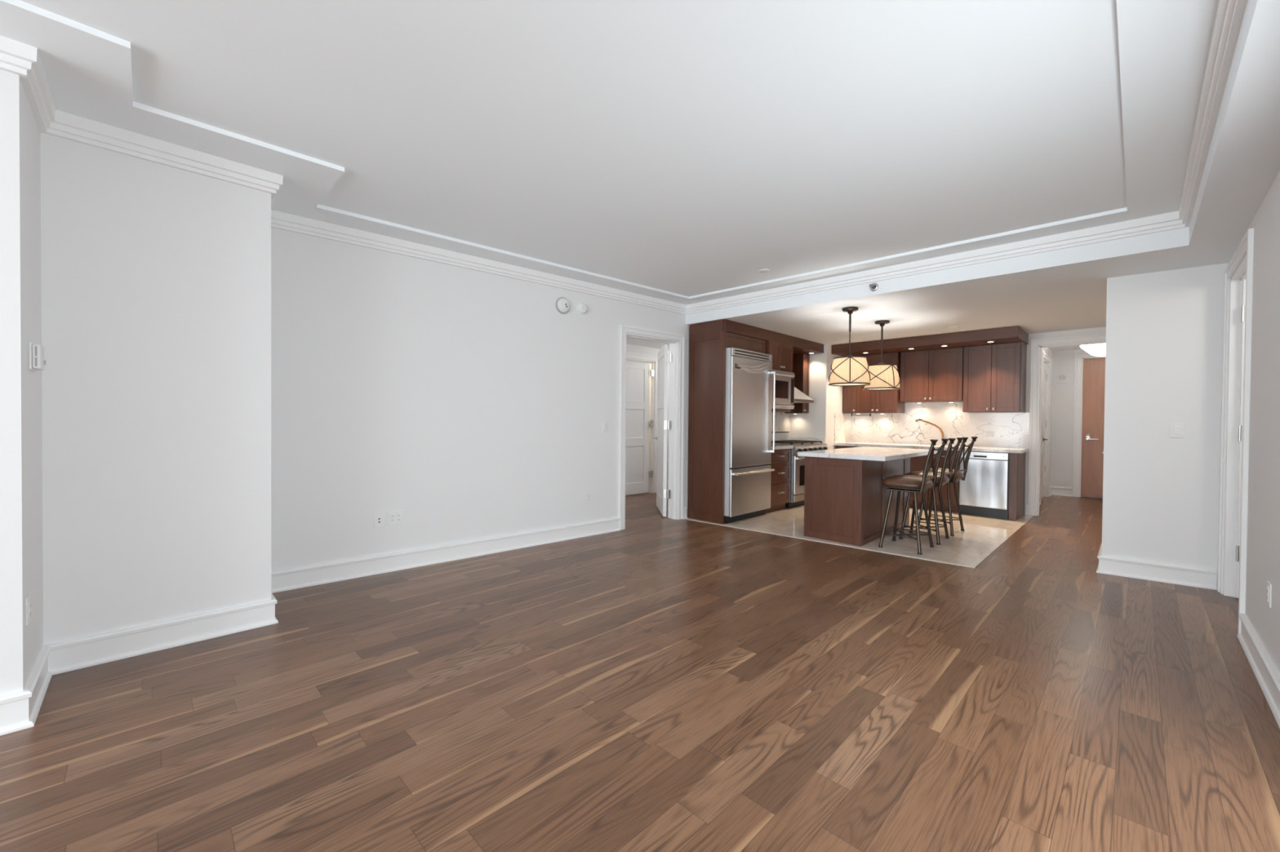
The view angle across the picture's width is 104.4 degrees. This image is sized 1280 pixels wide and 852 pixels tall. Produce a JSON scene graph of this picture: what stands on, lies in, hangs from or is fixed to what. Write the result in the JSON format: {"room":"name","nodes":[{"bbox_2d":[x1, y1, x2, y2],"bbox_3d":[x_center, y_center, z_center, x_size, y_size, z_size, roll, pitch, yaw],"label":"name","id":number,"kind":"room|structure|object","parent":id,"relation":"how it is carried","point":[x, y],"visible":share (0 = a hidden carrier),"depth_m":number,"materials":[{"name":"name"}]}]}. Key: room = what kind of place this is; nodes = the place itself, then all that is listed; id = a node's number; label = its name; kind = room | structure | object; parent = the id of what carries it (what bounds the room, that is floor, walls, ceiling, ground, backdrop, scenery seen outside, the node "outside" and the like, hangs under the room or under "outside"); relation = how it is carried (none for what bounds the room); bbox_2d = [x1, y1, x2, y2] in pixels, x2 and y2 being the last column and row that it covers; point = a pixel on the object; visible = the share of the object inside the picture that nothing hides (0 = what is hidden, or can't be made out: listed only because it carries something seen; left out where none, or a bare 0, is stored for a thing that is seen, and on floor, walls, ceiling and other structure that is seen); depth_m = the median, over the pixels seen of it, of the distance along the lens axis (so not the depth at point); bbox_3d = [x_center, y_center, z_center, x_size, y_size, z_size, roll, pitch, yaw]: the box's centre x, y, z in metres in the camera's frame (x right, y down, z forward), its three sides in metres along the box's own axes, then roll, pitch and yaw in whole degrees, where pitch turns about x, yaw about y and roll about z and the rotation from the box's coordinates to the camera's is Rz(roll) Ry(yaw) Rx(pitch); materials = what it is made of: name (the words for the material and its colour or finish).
{"room":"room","nodes":[
{"label":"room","id":0,"kind":"room"},
{"bbox_2d":[0,517,620,735],"bbox_3d":[-3.757,1.134,1.812,10.425,0.146,1.565,0,1,-45],"label":"baseboard","id":1,"kind":"structure","parent":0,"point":[20,710],"depth_m":2.86,"materials":[{"name":"white paint"}]},
{"bbox_2d":[0,69,689,696],"bbox_3d":[-2.198,-0.203,3.710,15.320,2.800,2.035,0,1,-45],"label":"wall","id":2,"kind":"structure","parent":0,"point":[224,399],"depth_m":2.89,"materials":[{"name":"white paint"}]},
{"bbox_2d":[25,594,31,626],"bbox_3d":[-2.558,0.769,2.076,0.010,0.116,0.075,0,1,-45],"label":"wall outlet","id":3,"kind":"object","parent":2,"relation":"attached to","point":[28,602],"visible":1,"depth_m":2.06,"materials":[{"name":"white plastic"}]},
{"bbox_2d":[28,600,31,618],"bbox_3d":[-2.557,0.769,2.078,0.005,0.068,0.034,0,1,-45],"label":"receptacle","id":4,"kind":"object","parent":3,"relation":"attached to","point":[29,602],"depth_m":2.07,"materials":[{"name":"grey plastic"}]},
{"bbox_2d":[28,342,45,371],"bbox_3d":[-2.653,-0.302,2.186,0.036,0.117,0.150,0,1,-45],"label":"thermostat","id":5,"kind":"object","parent":2,"relation":"attached to","point":[37,361],"visible":1,"depth_m":2.14,"materials":[{"name":"white plastic"}]},
{"bbox_2d":[373,512,384,528],"bbox_3d":[-2.114,0.766,4.023,0.076,0.114,0.014,0,1,-41],"label":"wall jack","id":6,"kind":"object","parent":2,"relation":"attached to","point":[379,518],"visible":1,"depth_m":4.02,"materials":[{"name":"white plastic"}]},
{"bbox_2d":[387,510,403,525],"bbox_3d":[-2.022,0.758,4.106,0.118,0.114,0.010,0,1,-41],"label":"wall outlet","id":7,"kind":"object","parent":2,"relation":"attached to","point":[394,517],"visible":1,"depth_m":4.10,"materials":[{"name":"white plastic"}]},
{"bbox_2d":[390,513,395,522],"bbox_3d":[-2.038,0.758,4.090,0.034,0.068,0.005,0,1,-41],"label":"receptacle","id":8,"kind":"object","parent":7,"relation":"attached to","point":[392,515],"depth_m":4.09,"materials":[{"name":"grey plastic"}]},
{"bbox_2d":[396,513,400,521],"bbox_3d":[-2.003,0.758,4.120,0.034,0.068,0.005,0,1,-41],"label":"receptacle","id":9,"kind":"object","parent":7,"relation":"attached to","point":[398,515],"depth_m":4.12,"materials":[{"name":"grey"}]},
{"bbox_2d":[555,297,570,314],"bbox_3d":[-0.786,-1.245,5.120,0.168,0.168,0.049,0,1,-41],"label":"smoke detector","id":10,"kind":"object","parent":2,"relation":"attached to","point":[562,304],"visible":1,"depth_m":5.10,"materials":[{"name":"grey plastic"}]},
{"bbox_2d":[577,302,587,314],"bbox_3d":[-0.601,-1.252,5.282,0.120,0.120,0.047,0,1,-41],"label":"smoke detector","id":11,"kind":"object","parent":2,"relation":"attached to","point":[582,307],"visible":1,"depth_m":5.26,"materials":[{"name":"white plastic"}]},
{"bbox_2d":[585,492,591,502],"bbox_3d":[-0.559,0.777,5.384,0.072,0.114,0.010,0,1,-41],"label":"wall outlet","id":12,"kind":"object","parent":2,"relation":"attached to","point":[588,495],"visible":1,"depth_m":5.38,"materials":[{"name":"white plastic"}]},
{"bbox_2d":[586,494,590,501],"bbox_3d":[-0.558,0.777,5.382,0.034,0.068,0.005,0,1,-41],"label":"receptacle","id":13,"kind":"object","parent":12,"relation":"attached to","point":[588,495],"depth_m":5.38,"materials":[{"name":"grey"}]},
{"bbox_2d":[602,422,608,432],"bbox_3d":[-0.386,0.012,5.519,0.078,0.120,0.011,0,1,-41],"label":"light switch","id":14,"kind":"object","parent":2,"relation":"attached to","point":[605,424],"visible":1,"depth_m":5.51,"materials":[{"name":"white plastic"}]},
{"bbox_2d":[0,0,1247,315],"bbox_3d":[-2.112,-1.436,1.026,11.660,0.108,4.925,0,1,-45],"label":"trim","id":15,"kind":"structure","parent":2,"relation":"attached to","point":[22,60],"depth_m":3.19,"materials":[{"name":"white paint"}]},
{"bbox_2d":[618,324,684,530],"bbox_3d":[0.113,0.016,6.052,1.046,2.344,0.184,0,1,-41],"label":"trim","id":16,"kind":"structure","parent":2,"relation":"attached to","point":[677,367],"depth_m":6.29,"materials":[{"name":"white paint"}]},
{"bbox_2d":[653,344,671,516],"bbox_3d":[0.288,0.057,6.797,0.111,2.223,0.894,0,1,-7],"label":"door","id":17,"kind":"structure","parent":2,"relation":"in","point":[662,363],"depth_m":6.62,"materials":[{"name":"white paint"}]},
{"bbox_2d":[725,332,766,354],"bbox_3d":[1.180,-1.055,6.536,0.930,0.193,0.540,0,1,-45],"label":"upper cabinet","id":18,"kind":"object","parent":2,"relation":"attached to","point":[732,340],"visible":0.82,"depth_m":6.33,"materials":[{"name":"brown wood"}]},
{"bbox_2d":[765,340,792,372],"bbox_3d":[1.765,-0.962,7.068,0.640,0.383,0.615,0,1,-45],"label":"upper cabinet","id":19,"kind":"object","parent":2,"relation":"attached to","point":[782,353],"visible":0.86,"depth_m":6.86,"materials":[{"name":"brown wood"}]},
{"bbox_2d":[771,412,790,439],"bbox_3d":[1.903,-0.055,7.671,1.680,0.642,0.015,0,1,-45],"label":"backsplash","id":20,"kind":"structure","parent":2,"relation":"attached to","point":[782,422],"depth_m":8.07,"materials":[{"name":"white stone"}]},
{"bbox_2d":[771,408,791,412],"bbox_3d":[1.739,-0.222,7.096,0.634,0.038,0.560,0,1,-45],"label":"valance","id":21,"kind":"object","parent":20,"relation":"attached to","point":[776,410],"visible":0.21,"depth_m":6.96,"materials":[{"name":"brown wood"}]},
{"bbox_2d":[771,369,795,409],"bbox_3d":[1.773,-0.504,7.062,0.636,0.523,0.598,0,1,-45],"label":"microwave","id":22,"kind":"object","parent":21,"relation":"on","point":[784,380],"visible":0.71,"depth_m":6.87,"materials":[{"name":"silver metal"}]},
{"bbox_2d":[784,353,809,413],"bbox_3d":[2.566,-0.683,8.060,0.212,0.951,0.347,0,1,-45],"label":"upper cabinet","id":23,"kind":"object","parent":2,"relation":"attached to","point":[801,362],"visible":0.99,"depth_m":7.95,"materials":[{"name":"brown wood"}]},
{"bbox_2d":[794,386,813,403],"bbox_3d":[2.252,-0.759,7.634,0.817,0.795,0.505,0,1,-45],"label":"range hood","id":24,"kind":"object","parent":2,"relation":"attached to","point":[799,397],"visible":0.26,"depth_m":7.60,"materials":[{"name":"silver metal"}]},
{"bbox_2d":[834,413,851,442],"bbox_3d":[3.401,0.029,8.298,0.668,0.484,0.015,0,1,-45],"label":"backsplash","id":25,"kind":"structure","parent":2,"relation":"attached to","point":[842,421],"depth_m":8.27,"materials":[{"name":"white stone"}]},
{"bbox_2d":[683,486,1072,519],"bbox_3d":[4.164,1.137,7.038,7.279,0.146,1.213,0,1,-20],"label":"baseboard","id":26,"kind":"structure","parent":2,"relation":"attached to","point":[1054,491],"depth_m":8.63,"materials":[{"name":"white paint"}]},
{"bbox_2d":[0,0,1218,305],"bbox_3d":[-1.400,-1.566,0.338,11.900,0.180,8.100,0,1,-45],"label":"ceiling","id":27,"kind":"structure","parent":0,"point":[677,151],"depth_m":2.39,"materials":[{"name":"white paint"}]},
{"bbox_2d":[758,269,769,273],"bbox_3d":[1.226,-1.530,4.901,0.110,0.007,0.110,0,1,-45],"label":"sprinkler cover","id":28,"kind":"object","parent":27,"relation":"attached to","point":[762,271],"visible":1,"depth_m":4.90,"materials":[{"name":"white plastic"}]},
{"bbox_2d":[0,492,1279,851],"bbox_3d":[0.138,1.280,3.268,18.200,0.124,10.000,0,1,-45],"label":"floor","id":29,"kind":"structure","parent":0,"point":[658,683],"depth_m":2.14,"materials":[{"name":"brown wood"}]},
{"bbox_2d":[687,330,726,524],"bbox_3d":[0.829,0.017,6.205,0.036,2.339,0.545,0,1,-45],"label":"panel","id":30,"kind":"object","parent":29,"relation":"on","point":[707,352],"visible":1,"depth_m":6.18,"materials":[{"name":"brown wood"}]},
{"bbox_2d":[724,347,775,524],"bbox_3d":[1.228,0.120,6.486,0.920,2.135,0.703,0,1,-45],"label":"refrigerator","id":31,"kind":"object","parent":29,"relation":"on","point":[748,374],"visible":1,"depth_m":6.21,"materials":[{"name":"silver metal"}]},
{"bbox_2d":[764,448,791,513],"bbox_3d":[1.738,0.751,7.066,0.600,0.867,0.640,0,1,-45],"label":"base cabinet","id":32,"kind":"object","parent":29,"relation":"on","point":[780,459],"visible":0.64,"depth_m":6.89,"materials":[{"name":"brown wood"}]},
{"bbox_2d":[771,444,793,449],"bbox_3d":[1.742,0.293,7.064,0.610,0.043,0.635,0,1,-45],"label":"countertop","id":33,"kind":"structure","parent":32,"relation":"on","point":[776,446],"depth_m":6.87,"materials":[{"name":"stone"}]},
{"bbox_2d":[771,431,827,508],"bbox_3d":[2.344,0.641,7.602,0.985,1.085,0.720,0,1,-45],"label":"gas range","id":34,"kind":"object","parent":29,"relation":"on","point":[797,463],"visible":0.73,"depth_m":7.18,"materials":[{"name":"silver metal"}]},
{"bbox_2d":[771,443,826,446],"bbox_3d":[2.334,0.276,7.610,0.985,0.013,0.635,0,1,-45],"label":"cooktop","id":35,"kind":"object","parent":34,"relation":"in","point":[790,444],"depth_m":7.40,"materials":[{"name":"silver metal"}]},
{"bbox_2d":[835,445,860,448],"bbox_3d":[3.615,0.755,8.080,0.675,0.867,0.610,0,1,-45],"label":"base cabinet","id":36,"kind":"object","parent":29,"relation":"on","point":[837,446],"visible":0.11,"depth_m":7.99,"materials":[{"name":"brown wood"}]},
{"bbox_2d":[833,441,1029,453],"bbox_3d":[4.248,0.310,7.437,0.683,0.043,2.438,0,1,-45],"label":"countertop","id":37,"kind":"structure","parent":36,"relation":"on","point":[984,449],"depth_m":7.22,"materials":[{"name":"stone"}]},
{"bbox_2d":[915,418,949,445],"bbox_3d":[4.302,0.093,7.349,0.550,0.394,0.120,0,1,-9],"label":"faucet","id":38,"kind":"object","parent":37,"relation":"on","point":[917,420],"visible":0.73,"depth_m":7.36,"materials":[{"name":"silver metal"}]},
{"bbox_2d":[804,456,910,546],"bbox_3d":[2.544,0.771,5.743,1.495,0.873,0.612,0,1,-45],"label":"kitchen island","id":39,"kind":"object","parent":29,"relation":"on","point":[846,501],"visible":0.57,"depth_m":5.25,"materials":[{"name":"brown wood"}]},
{"bbox_2d":[797,446,937,461],"bbox_3d":[2.711,0.311,5.787,1.855,0.044,0.912,0,1,-45],"label":"island countertop","id":40,"kind":"structure","parent":39,"relation":"on","point":[864,453],"depth_m":5.38,"materials":[{"name":"stone"}]},
{"bbox_2d":[878,438,948,555],"bbox_3d":[2.715,0.669,4.941,0.446,1.096,0.527,0,1,-45],"label":"bar stool","id":41,"kind":"object","parent":29,"relation":"on","point":[908,483],"visible":1,"depth_m":4.89,"materials":[{"name":"brown metal"}]},
{"bbox_2d":[909,455,929,509],"bbox_3d":[4.093,0.764,7.600,0.675,0.867,0.735,0,1,-45],"label":"base cabinet","id":42,"kind":"object","parent":29,"relation":"on","point":[917,464],"visible":0.02,"depth_m":7.22,"materials":[{"name":"brown wood"}]},
{"bbox_2d":[898,437,964,545],"bbox_3d":[3.115,0.668,5.324,0.527,1.096,0.446,1,1,43],"label":"bar stool","id":43,"kind":"object","parent":29,"relation":"on","point":[942,479],"visible":0.82,"depth_m":5.27,"materials":[{"name":"brown metal"}]},
{"bbox_2d":[928,449,959,512],"bbox_3d":[4.486,0.772,7.200,0.682,0.867,0.375,0,1,-45],"label":"base cabinet","id":44,"kind":"object","parent":29,"relation":"on","point":[944,488],"visible":0.23,"depth_m":6.98,"materials":[{"name":"brown wood"}]},
{"bbox_2d":[915,436,977,536],"bbox_3d":[3.527,0.667,5.727,0.446,1.096,0.527,0,1,-43],"label":"bar stool","id":45,"kind":"object","parent":29,"relation":"on","point":[957,475],"visible":0.76,"depth_m":5.66,"materials":[{"name":"brown metal"}]},
{"bbox_2d":[959,450,1009,519],"bbox_3d":[4.815,0.781,6.867,0.630,0.862,0.553,0,1,-45],"label":"dishwasher","id":46,"kind":"object","parent":29,"relation":"on","point":[984,491],"visible":0.82,"depth_m":6.63,"materials":[{"name":"silver metal"}]},
{"bbox_2d":[1008,452,1026,520],"bbox_3d":[5.057,0.783,6.650,0.648,0.868,0.084,0,1,-45],"label":"gable","id":47,"kind":"object","parent":29,"relation":"on","point":[1017,460],"visible":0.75,"depth_m":6.44,"materials":[{"name":"brown wood"}]},
{"bbox_2d":[626,343,669,489],"bbox_3d":[0.101,-0.087,8.120,5.800,2.500,2.830,0,1,-45],"label":"wall","id":48,"kind":"structure","parent":0,"point":[630,348],"depth_m":8.57,"materials":[{"name":"white paint"}]},
{"bbox_2d":[625,360,653,495],"bbox_3d":[-0.129,0.035,8.311,0.873,2.223,0.082,0,1,-39],"label":"door","id":49,"kind":"structure","parent":48,"relation":"in","point":[637,473],"depth_m":8.38,"materials":[{"name":"white paint"}]},
{"bbox_2d":[626,351,657,493],"bbox_3d":[-0.114,-0.023,8.279,1.108,2.364,0.144,0,1,-45],"label":"trim","id":50,"kind":"structure","parent":48,"relation":"attached to","point":[653,365],"depth_m":8.58,"materials":[{"name":"white paint"}]},
{"bbox_2d":[790,436,827,445],"bbox_3d":[2.696,0.681,8.021,0.100,1.000,0.635,0,1,-45],"label":"countertop","id":51,"kind":"structure","parent":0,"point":[802,438],"depth_m":8.01,"materials":[{"name":"stone"}]},
{"bbox_2d":[790,343,851,449],"bbox_3d":[3.069,-0.059,8.412,0.980,2.487,0.615,0,1,-45],"label":"wall","id":52,"kind":"structure","parent":0,"point":[819,422],"depth_m":7.97,"materials":[{"name":"white paint"}]},
{"bbox_2d":[684,515,1034,568],"bbox_3d":[2.971,1.203,6.563,3.735,0.006,3.105,0,1,-45],"label":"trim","id":53,"kind":"structure","parent":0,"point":[981,558],"depth_m":5.09,"materials":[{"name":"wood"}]},
{"bbox_2d":[626,0,1279,350],"bbox_3d":[-0.580,-1.415,2.159,8.932,0.313,17.336,1,1,30],"label":"ceiling","id":54,"kind":"structure","parent":0,"point":[1061,290],"depth_m":4.08,"materials":[{"name":"white paint"}]},
{"bbox_2d":[689,319,823,354],"bbox_3d":[1.774,-1.226,7.117,2.668,0.140,0.550,0,1,-45],"label":"soffit","id":55,"kind":"structure","parent":54,"relation":"attached to","point":[799,345],"depth_m":6.49,"materials":[{"name":"brown wood"}]},
{"bbox_2d":[828,306,871,386],"bbox_3d":[2.271,-0.858,5.371,0.422,0.828,0.421,0,1,-11],"label":"pendant lamp","id":56,"kind":"object","parent":54,"relation":"hanging from","point":[850,370],"visible":1,"depth_m":5.24,"materials":[{"name":"beige fabric"}]},
{"bbox_2d":[835,383,866,385],"bbox_3d":[2.267,-0.460,5.375,0.376,0.004,0.376,0,1,-45],"label":"diffuser","id":57,"kind":"object","parent":56,"relation":"attached to","point":[835,384],"depth_m":5.41,"materials":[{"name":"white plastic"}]},
{"bbox_2d":[869,283,878,291],"bbox_3d":[2.233,-1.341,4.766,0.076,0.080,0.080,0,1,-45],"label":"sprinkler","id":58,"kind":"object","parent":54,"relation":"attached to","point":[873,287],"visible":1,"depth_m":4.77,"materials":[{"name":"grey metal"}]},
{"bbox_2d":[862,320,900,391],"bbox_3d":[2.949,-0.860,6.056,0.422,0.828,0.421,1,1,4],"label":"pendant lamp","id":59,"kind":"object","parent":54,"relation":"hanging from","point":[883,376],"visible":0.83,"depth_m":5.91,"materials":[{"name":"beige fabric"}]},
{"bbox_2d":[831,325,1028,356],"bbox_3d":[4.202,-1.209,7.385,0.813,0.140,2.403,0,1,-45],"label":"soffit","id":60,"kind":"structure","parent":54,"relation":"attached to","point":[1011,334],"depth_m":6.97,"materials":[{"name":"brown wood"}]},
{"bbox_2d":[968,327,1106,515],"bbox_3d":[4.846,-0.189,7.406,0.120,2.800,4.865,0,1,-45],"label":"wall","id":61,"kind":"structure","parent":0,"point":[1099,330],"depth_m":6.78,"materials":[{"name":"white paint"}]},
{"bbox_2d":[843,351,905,413],"bbox_3d":[3.793,-0.679,8.067,0.395,0.938,0.838,0,1,-45],"label":"upper cabinet","id":62,"kind":"object","parent":61,"relation":"attached to","point":[855,400],"visible":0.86,"depth_m":7.89,"materials":[{"name":"brown wood"}]},
{"bbox_2d":[851,413,871,416],"bbox_3d":[3.619,-0.183,8.129,0.032,0.053,0.312,0,1,-45],"label":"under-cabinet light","id":63,"kind":"object","parent":62,"relation":"attached to","point":[851,413],"visible":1,"depth_m":8.11,"materials":[{"name":"white plastic"}]},
{"bbox_2d":[899,346,964,402],"bbox_3d":[4.415,-0.751,7.484,0.335,0.771,0.830,0,1,-45],"label":"upper cabinet","id":64,"kind":"object","parent":61,"relation":"attached to","point":[934,375],"visible":0.99,"depth_m":7.36,"materials":[{"name":"brown wood"}]},
{"bbox_2d":[851,401,1029,448],"bbox_3d":[4.496,-0.054,7.658,0.018,0.682,2.432,0,1,-45],"label":"backsplash","id":65,"kind":"structure","parent":61,"relation":"attached to","point":[1009,429],"depth_m":7.57,"materials":[{"name":"white stone"}]},
{"bbox_2d":[983,431,993,436],"bbox_3d":[5.004,0.116,7.128,0.010,0.075,0.120,0,1,-45],"label":"wall outlet","id":66,"kind":"object","parent":65,"relation":"attached to","point":[985,433],"visible":1,"depth_m":7.12,"materials":[{"name":"white plastic"}]},
{"bbox_2d":[962,342,1026,412],"bbox_3d":[4.947,-0.660,6.940,0.348,0.931,0.675,0,1,-45],"label":"upper cabinet","id":67,"kind":"object","parent":61,"relation":"attached to","point":[994,375],"visible":1,"depth_m":6.81,"materials":[{"name":"brown wood"}]},
{"bbox_2d":[1027,333,1106,515],"bbox_3d":[5.709,0.027,6.523,0.144,2.404,0.922,0,1,-45],"label":"trim","id":68,"kind":"structure","parent":61,"relation":"attached to","point":[1036,361],"depth_m":6.76,"materials":[{"name":"white paint"}]},
{"bbox_2d":[1042,347,1052,479],"bbox_3d":[6.305,-0.048,7.961,2.730,2.530,0.210,0,1,-45],"label":"wall","id":69,"kind":"structure","parent":0,"point":[1046,350],"depth_m":8.70,"materials":[{"name":"white paint"}]},
{"bbox_2d":[1040,362,1047,498],"bbox_3d":[6.658,0.071,8.204,0.881,2.268,0.106,0,1,-45],"label":"door","id":70,"kind":"structure","parent":69,"relation":"in","point":[1045,375],"depth_m":8.43,"materials":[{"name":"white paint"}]},
{"bbox_2d":[1040,351,1052,502],"bbox_3d":[6.646,0.026,8.207,1.064,2.382,0.124,0,1,-45],"label":"trim","id":71,"kind":"structure","parent":69,"relation":"attached to","point":[1048,396],"depth_m":8.50,"materials":[{"name":"white paint"}]},
{"bbox_2d":[1048,345,1082,351],"bbox_3d":[6.888,-1.386,7.322,2.900,0.170,1.900,0,1,-45],"label":"ceiling","id":72,"kind":"structure","parent":0,"point":[1075,347],"depth_m":8.42,"materials":[{"name":"white paint"}]},
{"bbox_2d":[1080,343,1106,356],"bbox_3d":[6.843,-1.164,7.296,0.570,0.274,0.570,0,1,-45],"label":"ceiling lamp","id":73,"kind":"object","parent":72,"relation":"attached to","point":[1098,349],"visible":0.39,"depth_m":7.25,"materials":[{"name":"white glass"}]},
{"bbox_2d":[1049,349,1102,498],"bbox_3d":[7.854,-0.039,8.318,0.170,2.530,1.710,0,1,-45],"label":"wall","id":74,"kind":"structure","parent":0,"point":[1063,362],"depth_m":8.67,"materials":[{"name":"white paint"}]},
{"bbox_2d":[1057,373,1067,383],"bbox_3d":[7.370,-0.828,8.658,0.034,0.160,0.146,0,1,-45],"label":"fire alarm","id":75,"kind":"object","parent":74,"relation":"attached to","point":[1061,378],"visible":1,"depth_m":8.65,"materials":[{"name":"white plastic"}]},
{"bbox_2d":[1058,374,1066,380],"bbox_3d":[7.360,-0.848,8.648,0.006,0.092,0.092,0,1,-45],"label":"grille","id":76,"kind":"object","parent":75,"relation":"attached to","point":[1061,377],"depth_m":8.65,"materials":[{"name":"grey"}]},
{"bbox_2d":[1072,352,1105,497],"bbox_3d":[7.902,-0.010,8.204,0.124,2.474,1.098,0,1,-45],"label":"trim","id":77,"kind":"structure","parent":74,"relation":"attached to","point":[1078,372],"depth_m":8.52,"materials":[{"name":"white paint"}]},
{"bbox_2d":[1080,357,1105,497],"bbox_3d":[7.884,0.028,8.187,0.118,2.360,0.912,0,1,-45],"label":"door","id":78,"kind":"structure","parent":74,"relation":"in","point":[1094,369],"depth_m":8.41,"materials":[{"name":"brown wood"}]},
{"bbox_2d":[1101,262,1228,586],"bbox_3d":[5.170,0.000,4.965,2.865,2.487,0.667,0,1,-45],"label":"wall partition","id":79,"kind":"structure","parent":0,"point":[1164,345],"depth_m":3.97,"materials":[{"name":"white paint"}]},
{"bbox_2d":[1096,542,1217,590],"bbox_3d":[4.422,1.173,4.280,0.899,0.146,0.676,0,1,-45],"label":"baseboard","id":80,"kind":"structure","parent":79,"relation":"attached to","point":[1131,568],"depth_m":3.98,"materials":[{"name":"white paint"}]},
{"bbox_2d":[1169,422,1184,438],"bbox_3d":[4.247,0.034,3.926,0.078,0.118,0.011,1,1,38],"label":"light switch","id":81,"kind":"object","parent":79,"relation":"attached to","point":[1176,429],"visible":1,"depth_m":3.92,"materials":[{"name":"white plastic"}]},
{"bbox_2d":[1223,170,1279,674],"bbox_3d":[0.900,-0.116,-1.365,12.550,2.800,2.278,0,1,-45],"label":"wall","id":82,"kind":"structure","parent":0,"point":[1263,543],"depth_m":2.57,"materials":[{"name":"white paint"}]},
{"bbox_2d":[1217,228,1253,634],"bbox_3d":[4.034,0.046,3.283,1.134,2.417,0.164,0,1,-45],"label":"trim","id":83,"kind":"structure","parent":82,"relation":"attached to","point":[1233,290],"depth_m":3.63,"materials":[{"name":"white paint"}]},
{"bbox_2d":[1235,279,1245,597],"bbox_3d":[4.624,0.098,3.316,0.056,2.298,0.807,0,1,-45],"label":"door","id":84,"kind":"structure","parent":82,"relation":"in","point":[1243,307],"depth_m":3.58,"materials":[{"name":"white paint"}]},
{"bbox_2d":[1236,613,1279,728],"bbox_3d":[0.351,1.211,-1.766,11.200,0.146,2.168,0,1,-45],"label":"baseboard","id":85,"kind":"structure","parent":82,"relation":"attached to","point":[1265,672],"depth_m":2.44,"materials":[{"name":"white paint"}]},
{"bbox_2d":[1266,581,1271,608],"bbox_3d":[3.051,0.817,2.409,0.072,0.115,0.010,0,1,-45],"label":"wall outlet","id":86,"kind":"object","parent":82,"relation":"attached to","point":[1268,599],"visible":1,"depth_m":2.39,"materials":[{"name":"white plastic"}]},
{"bbox_2d":[1266,586,1269,601],"bbox_3d":[3.050,0.817,2.410,0.034,0.068,0.005,0,1,-45],"label":"receptacle","id":87,"kind":"object","parent":86,"relation":"attached to","point":[1268,588],"depth_m":2.40,"materials":[{"name":"grey plastic"}]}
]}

